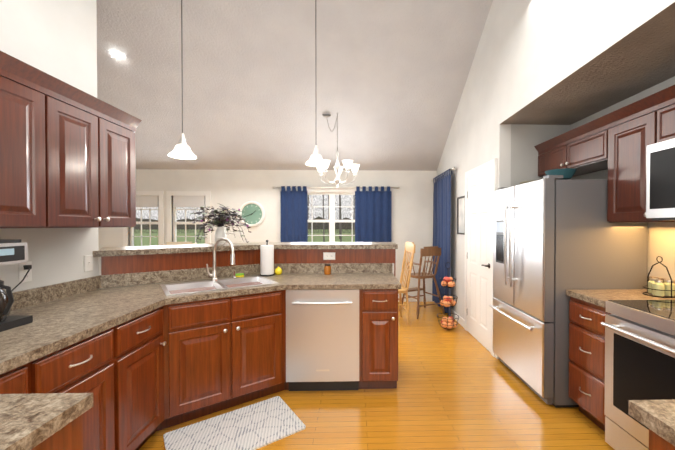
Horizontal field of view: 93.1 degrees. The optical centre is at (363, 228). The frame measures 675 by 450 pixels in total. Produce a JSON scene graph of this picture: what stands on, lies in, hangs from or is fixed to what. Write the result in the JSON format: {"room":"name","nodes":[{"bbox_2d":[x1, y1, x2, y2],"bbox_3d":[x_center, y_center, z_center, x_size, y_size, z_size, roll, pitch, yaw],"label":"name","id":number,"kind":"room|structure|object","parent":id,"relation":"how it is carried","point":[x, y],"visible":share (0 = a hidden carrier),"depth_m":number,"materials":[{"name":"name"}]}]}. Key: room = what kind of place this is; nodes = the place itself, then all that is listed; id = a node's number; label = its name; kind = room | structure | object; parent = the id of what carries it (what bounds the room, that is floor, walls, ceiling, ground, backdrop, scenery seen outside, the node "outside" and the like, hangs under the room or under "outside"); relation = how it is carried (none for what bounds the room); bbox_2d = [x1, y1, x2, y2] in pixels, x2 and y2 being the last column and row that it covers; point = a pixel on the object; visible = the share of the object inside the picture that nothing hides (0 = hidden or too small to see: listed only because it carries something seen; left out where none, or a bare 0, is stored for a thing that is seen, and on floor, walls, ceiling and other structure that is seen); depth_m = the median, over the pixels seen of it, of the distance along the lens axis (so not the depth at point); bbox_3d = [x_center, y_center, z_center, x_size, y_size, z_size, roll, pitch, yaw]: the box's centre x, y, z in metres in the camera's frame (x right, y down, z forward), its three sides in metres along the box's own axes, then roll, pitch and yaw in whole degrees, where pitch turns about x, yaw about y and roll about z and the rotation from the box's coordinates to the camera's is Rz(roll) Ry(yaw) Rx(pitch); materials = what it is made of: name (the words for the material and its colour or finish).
{"room":"kitchen","nodes":[
{"label":"kitchen","id":0,"kind":"room"},
{"bbox_2d":[0,0,98,291],"bbox_3d":[-2.034,-1.337,-0.047,0.130,5.477,4.960,0,1,-2],"label":"wall","id":1,"kind":"structure","parent":0,"point":[57,39],"depth_m":2.09,"materials":[{"name":"paint"}]},
{"bbox_2d":[18,261,31,282],"bbox_3d":[-2.017,0.261,1.903,0.008,0.120,0.075,0,1,-2],"label":"electrical outlet","id":2,"kind":"object","parent":1,"relation":"attached to","point":[22,272],"visible":0.71,"depth_m":1.89,"materials":[{"name":"white plastic"}]},
{"bbox_2d":[12,265,31,290],"bbox_3d":[-1.988,0.341,1.762,0.047,0.240,0.304,0,1,-2],"label":"cord","id":3,"kind":"object","parent":2,"relation":"attached to","point":[27,267],"visible":0.85,"depth_m":1.89,"materials":[{"name":"black plastic"}]},
{"bbox_2d":[0,51,59,227],"bbox_3d":[-1.822,-0.400,1.347,0.365,0.805,0.694,0,1,-2],"label":"upper cabinet","id":4,"kind":"object","parent":1,"relation":"attached to","point":[29,96],"depth_m":1.61,"materials":[{"name":"brown wood"}]},
{"bbox_2d":[84,255,92,271],"bbox_3d":[-2.025,0.257,2.353,0.016,0.120,0.075,0,1,-2],"label":"light switch","id":5,"kind":"object","parent":1,"relation":"attached to","point":[88,262],"visible":1,"depth_m":2.35,"materials":[{"name":"white plastic"}]},
{"bbox_2d":[60,80,141,227],"bbox_3d":[-1.842,-0.408,2.069,0.365,0.805,0.752,0,1,-2],"label":"upper cabinet","id":6,"kind":"object","parent":1,"relation":"attached to","point":[67,155],"depth_m":2.01,"materials":[{"name":"brown wood"}]},
{"bbox_2d":[98,169,436,295],"bbox_3d":[-1.367,-0.009,5.862,7.320,2.700,0.150,0,1,-2],"label":"wall","id":7,"kind":"structure","parent":0,"point":[412,210],"depth_m":5.78,"materials":[{"name":"paint"}]},
{"bbox_2d":[123,191,163,246],"bbox_3d":[-3.940,-0.091,5.767,0.750,1.154,0.200,0,1,-2],"label":"window","id":8,"kind":"structure","parent":7,"relation":"in","point":[149,199],"depth_m":5.71,"materials":[{"name":"white wood"}]},
{"bbox_2d":[166,191,210,243],"bbox_3d":[-3.141,-0.091,5.789,0.810,1.154,0.200,0,1,-2],"label":"window","id":9,"kind":"structure","parent":7,"relation":"in","point":[185,199],"depth_m":5.73,"materials":[{"name":"white wood"}]},
{"bbox_2d":[239,201,264,226],"bbox_3d":[-2.014,-0.258,5.746,0.472,0.472,0.038,0,1,-2],"label":"wall clock","id":10,"kind":"object","parent":7,"relation":"attached to","point":[252,213],"visible":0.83,"depth_m":5.75,"materials":[{"name":"white"}]},
{"bbox_2d":[291,188,374,241],"bbox_3d":[-0.577,-0.128,5.857,1.670,1.242,0.200,0,1,-2],"label":"window","id":11,"kind":"structure","parent":7,"relation":"in","point":[331,192],"depth_m":5.83,"materials":[{"name":"white wood"}]},
{"bbox_2d":[272,186,399,241],"bbox_3d":[-0.484,0.242,5.763,2.290,1.999,0.098,0,1,-2],"label":"curtain","id":12,"kind":"object","parent":7,"relation":"hanging from","point":[373,212],"visible":0.58,"depth_m":5.74,"materials":[{"name":"blue fabric"}]},
{"bbox_2d":[398,296,431,301],"bbox_3d":[-1.740,1.292,5.783,6.170,0.100,0.015,0,1,-2],"label":"baseboard","id":13,"kind":"structure","parent":7,"relation":"attached to","point":[428,298],"depth_m":5.85,"materials":[{"name":"white wood"}]},
{"bbox_2d":[96,0,492,170],"bbox_3d":[-1.722,-2.494,1.711,6.390,3.199,8.480,0,1,-2],"label":"ceiling","id":14,"kind":"structure","parent":0,"point":[267,84],"depth_m":4.21,"materials":[{"name":"white paint"}]},
{"bbox_2d":[168,0,196,158],"bbox_3d":[-1.585,-1.752,2.782,0.224,2.248,0.221,0,1,-2],"label":"pendant light","id":15,"kind":"object","parent":14,"relation":"hanging from","point":[182,150],"visible":1,"depth_m":2.78,"materials":[{"name":"silver metal"}]},
{"bbox_2d":[305,0,326,165],"bbox_3d":[-0.500,-1.613,3.353,0.224,1.879,0.221,0,1,-2],"label":"pendant light","id":16,"kind":"object","parent":14,"relation":"hanging from","point":[315,159],"visible":1,"depth_m":3.34,"materials":[{"name":"silver metal"}]},
{"bbox_2d":[316,113,359,186],"bbox_3d":[-0.386,-1.165,4.746,0.670,1.114,0.643,0,1,-2],"label":"chandelier","id":17,"kind":"object","parent":14,"relation":"hanging from","point":[348,164],"visible":1,"depth_m":4.71,"materials":[{"name":"silver metal"}]},
{"bbox_2d":[139,301,614,449],"bbox_3d":[-1.257,1.408,1.763,7.320,0.050,8.480,0,1,-2],"label":"floor","id":18,"kind":"structure","parent":0,"point":[459,387],"depth_m":2.41,"materials":[{"name":"brown wood"}]},
{"bbox_2d":[161,242,196,244],"bbox_3d":[-2.162,0.767,3.813,0.437,1.191,0.530,0,1,-37],"label":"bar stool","id":19,"kind":"object","parent":18,"relation":"on","point":[178,243],"depth_m":3.98,"materials":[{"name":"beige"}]},
{"bbox_2d":[0,254,400,449],"bbox_3d":[-0.850,0.806,1.387,2.450,1.160,3.920,0,1,-2],"label":"base cabinets","id":20,"kind":"object","parent":18,"relation":"on","point":[132,348],"depth_m":2.27,"materials":[{"name":"brown wood"}]},
{"bbox_2d":[0,239,32,331],"bbox_3d":[-1.772,0.263,1.467,0.314,0.415,0.240,0,1,-2],"label":"coffee maker","id":21,"kind":"object","parent":20,"relation":"on","point":[13,251],"visible":1,"depth_m":1.50,"materials":[{"name":"black plastic"}]},
{"bbox_2d":[160,275,278,295],"bbox_3d":[-1.175,0.552,2.617,0.942,0.196,0.868,0,1,-2],"label":"sink","id":22,"kind":"object","parent":20,"relation":"in","point":[222,285],"depth_m":2.61,"materials":[{"name":"white ceramic"}]},
{"bbox_2d":[206,238,235,280],"bbox_3d":[-1.227,0.266,2.787,0.261,0.372,0.186,0,1,-2],"label":"faucet","id":23,"kind":"object","parent":20,"relation":"on","point":[212,249],"depth_m":2.77,"materials":[{"name":"silver metal"}]},
{"bbox_2d":[235,273,243,276],"bbox_3d":[-1.159,0.439,2.976,0.082,0.032,0.068,0,1,-2],"label":"sponge","id":24,"kind":"object","parent":20,"relation":"on","point":[239,275],"visible":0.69,"depth_m":2.96,"materials":[{"name":"yellow plastic"}]},
{"bbox_2d":[93,242,397,253],"bbox_3d":[-0.972,0.186,3.030,2.642,0.045,1.218,0,1,-2],"label":"countertop","id":25,"kind":"structure","parent":20,"relation":"on","point":[253,247],"depth_m":3.18,"materials":[{"name":"beige stone"}]},
{"bbox_2d":[190,203,250,244],"bbox_3d":[-1.422,-0.041,3.132,0.565,0.405,0.600,0,1,-2],"label":"potted plant","id":26,"kind":"object","parent":25,"relation":"on","point":[222,219],"visible":1,"depth_m":3.14,"materials":[{"name":"white"}]},
{"bbox_2d":[260,240,273,275],"bbox_3d":[-0.932,0.282,3.086,0.130,0.345,0.130,0,1,-2],"label":"paper towel holder","id":27,"kind":"object","parent":20,"relation":"on","point":[266,259],"visible":1,"depth_m":3.03,"materials":[{"name":"white paper"}]},
{"bbox_2d":[275,266,281,274],"bbox_3d":[-0.833,0.413,3.124,0.076,0.082,0.074,0,1,-2],"label":"lemon jar","id":28,"kind":"object","parent":20,"relation":"on","point":[278,270],"visible":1,"depth_m":3.10,"materials":[{"name":"yellow ceramic"}]},
{"bbox_2d":[324,264,330,274],"bbox_3d":[-0.354,0.403,3.147,0.068,0.102,0.066,0,1,-2],"label":"honey jar","id":29,"kind":"object","parent":20,"relation":"on","point":[327,269],"visible":1,"depth_m":3.12,"materials":[{"name":"orange glass"}]},
{"bbox_2d":[323,252,334,259],"bbox_3d":[-0.346,0.280,3.220,0.120,0.075,0.008,0,1,-2],"label":"outlet","id":30,"kind":"object","parent":20,"relation":"attached to","point":[328,255],"visible":1,"depth_m":3.22,"materials":[{"name":"white plastic"}]},
{"bbox_2d":[163,396,305,449],"bbox_3d":[-0.862,1.372,2.156,0.800,0.012,0.500,0,1,-37],"label":"kitchen mat","id":31,"kind":"object","parent":18,"relation":"on","point":[258,425],"visible":0.95,"depth_m":2.16,"materials":[{"name":"white fabric"}]},
{"bbox_2d":[398,241,414,324],"bbox_3d":[0.464,0.777,4.629,0.476,1.156,0.422,0,1,-10],"label":"chair","id":32,"kind":"object","parent":18,"relation":"on","point":[410,247],"visible":0.77,"depth_m":4.58,"materials":[{"name":"brown wood"}]},
{"bbox_2d":[399,246,444,318],"bbox_3d":[0.912,0.813,5.102,0.536,1.078,0.573,0,1,-27],"label":"oak chair","id":33,"kind":"object","parent":18,"relation":"on","point":[432,251],"visible":0.79,"depth_m":4.93,"materials":[{"name":"brown wood"}]},
{"bbox_2d":[437,262,458,328],"bbox_3d":[1.136,0.905,4.283,0.298,0.904,0.298,0,1,-2],"label":"fruit basket stand","id":34,"kind":"object","parent":18,"relation":"on","point":[447,301],"visible":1,"depth_m":4.23,"materials":[{"name":"black metal"}]},
{"bbox_2d":[489,175,647,407],"bbox_3d":[1.716,0.481,2.868,0.877,1.780,0.890,0,1,-2],"label":"fridge","id":35,"kind":"object","parent":18,"relation":"on","point":[554,238],"visible":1,"depth_m":2.43,"materials":[{"name":"grey metal"}]},
{"bbox_2d":[545,168,576,179],"bbox_3d":[1.630,-0.442,2.642,0.230,0.070,0.230,0,1,-2],"label":"bowl","id":36,"kind":"object","parent":35,"relation":"on","point":[567,173],"visible":0.77,"depth_m":2.56,"materials":[{"name":"teal ceramic"}]},
{"bbox_2d":[566,276,674,431],"bbox_3d":[1.861,0.871,2.223,0.658,1.014,0.386,0,1,-2],"label":"base cabinet","id":37,"kind":"object","parent":18,"relation":"on","point":[587,311],"depth_m":2.20,"materials":[{"name":"brown wood"}]},
{"bbox_2d":[642,256,674,297],"bbox_3d":[2.042,0.327,2.200,0.178,0.271,0.178,0,1,-2],"label":"caddy","id":38,"kind":"object","parent":37,"relation":"on","point":[656,287],"visible":1,"depth_m":2.15,"materials":[{"name":"black metal"}]},
{"bbox_2d":[601,300,674,449],"bbox_3d":[1.824,0.911,1.648,0.706,0.906,0.763,0,1,-2],"label":"range","id":39,"kind":"object","parent":18,"relation":"on","point":[639,349],"visible":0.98,"depth_m":1.81,"materials":[{"name":"silver metal"}]},
{"bbox_2d":[628,399,674,449],"bbox_3d":[1.500,0.892,0.201,1.488,1.014,1.421,0,1,-2],"label":"kitchen island","id":40,"kind":"object","parent":18,"relation":"on","point":[658,416],"depth_m":0.83,"materials":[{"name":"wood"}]},
{"bbox_2d":[511,124,570,185],"bbox_3d":[1.830,0.136,3.393,0.600,2.460,0.120,0,1,-2],"label":"wall","id":41,"kind":"structure","parent":0,"point":[526,139],"depth_m":3.32,"materials":[{"name":"paint"}]},
{"bbox_2d":[437,0,674,358],"bbox_3d":[1.512,-1.356,1.809,0.121,5.477,8.480,0,1,-2],"label":"wall","id":42,"kind":"structure","parent":0,"point":[528,52],"depth_m":3.06,"materials":[{"name":"paint"}]},
{"bbox_2d":[431,167,456,316],"bbox_3d":[1.309,0.211,5.236,0.101,2.213,1.300,0,1,-2],"label":"curtain","id":43,"kind":"object","parent":42,"relation":"hanging from","point":[442,214],"visible":0.79,"depth_m":5.21,"materials":[{"name":"blue fabric"}]},
{"bbox_2d":[451,309,463,326],"bbox_3d":[1.358,1.299,5.073,0.015,0.100,1.560,0,1,-2],"label":"baseboard","id":44,"kind":"structure","parent":42,"relation":"attached to","point":[460,321],"depth_m":4.58,"materials":[{"name":"white"}]},
{"bbox_2d":[457,196,464,234],"bbox_3d":[1.370,-0.180,4.448,0.020,0.530,0.340,0,1,-2],"label":"picture frame","id":45,"kind":"object","parent":42,"relation":"attached to","point":[461,215],"visible":0.71,"depth_m":4.47,"materials":[{"name":"grey"}]},
{"bbox_2d":[464,158,496,356],"bbox_3d":[1.363,0.309,3.833,0.069,2.105,0.910,0,1,-2],"label":"interior door","id":46,"kind":"structure","parent":42,"relation":"in","point":[480,184],"depth_m":3.78,"materials":[{"name":"white wood"}]},
{"bbox_2d":[501,2,674,124],"bbox_3d":[1.962,-1.119,0.513,0.950,0.132,5.860,0,1,-2],"label":"ceiling","id":47,"kind":"structure","parent":0,"point":[641,58],"depth_m":2.26,"materials":[{"name":"white paint"}]},
{"bbox_2d":[571,76,674,279],"bbox_3d":[2.337,0.165,0.536,0.200,2.460,5.860,0,1,-2],"label":"wall","id":48,"kind":"structure","parent":0,"point":[661,235],"depth_m":2.39,"materials":[{"name":"paint"}]},
{"bbox_2d":[534,136,557,176],"bbox_3d":[1.974,-0.451,3.097,0.386,0.800,0.459,0,1,-2],"label":"upper cabinet","id":49,"kind":"object","parent":48,"relation":"attached to","point":[547,150],"depth_m":3.14,"materials":[{"name":"brown wood"}]},
{"bbox_2d":[558,118,597,176],"bbox_3d":[1.986,-0.446,2.639,0.386,0.800,0.459,0,1,-2],"label":"upper cabinet","id":50,"kind":"object","parent":48,"relation":"attached to","point":[577,147],"depth_m":2.71,"materials":[{"name":"brown wood"}]},
{"bbox_2d":[598,97,645,222],"bbox_3d":[1.997,-0.442,2.215,0.386,0.800,0.388,0,1,-2],"label":"upper cabinet","id":51,"kind":"object","parent":48,"relation":"attached to","point":[616,143],"depth_m":2.24,"materials":[{"name":"brown wood"}]},
{"bbox_2d":[646,85,674,222],"bbox_3d":[2.007,-0.438,1.831,0.386,0.800,0.380,0,1,-2],"label":"upper cabinet","id":52,"kind":"object","parent":48,"relation":"attached to","point":[660,106],"depth_m":1.99,"materials":[{"name":"brown wood"}]},
{"bbox_2d":[646,138,674,219],"bbox_3d":[1.980,-0.281,1.642,0.451,0.470,0.752,0,1,-2],"label":"microwave","id":53,"kind":"object","parent":52,"relation":"attached to","point":[660,191],"visible":1,"depth_m":1.91,"materials":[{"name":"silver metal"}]},
{"label":"outside","id":54,"kind":"structure","parent":0,"visible":0},
{"bbox_2d":[134,229,354,245],"bbox_3d":[-0.938,1.004,38.042,120.000,0.918,63.800,0,1,-2],"label":"ground","id":55,"kind":"structure","parent":54,"point":[145,241],"depth_m":33.11,"materials":[{"name":"green plant"}]},
{"bbox_2d":[203,195,354,241],"bbox_3d":[-4.907,-10.770,33.502,29.900,23.913,39.088,0,1,-2],"label":"tree","id":56,"kind":"object","parent":55,"relation":"on","point":[340,229],"depth_m":29.69,"materials":[{"name":"grey plant"}]},
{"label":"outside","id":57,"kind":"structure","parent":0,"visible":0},
{"bbox_2d":[134,216,351,229],"bbox_3d":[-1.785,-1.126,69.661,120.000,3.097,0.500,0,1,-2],"label":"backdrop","id":58,"kind":"structure","parent":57,"point":[193,226],"depth_m":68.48,"materials":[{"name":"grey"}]},
{"bbox_2d":[134,195,353,232],"bbox_3d":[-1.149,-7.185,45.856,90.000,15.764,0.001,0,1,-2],"label":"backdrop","id":59,"kind":"structure","parent":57,"point":[198,226],"depth_m":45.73,"materials":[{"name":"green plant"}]}
]}

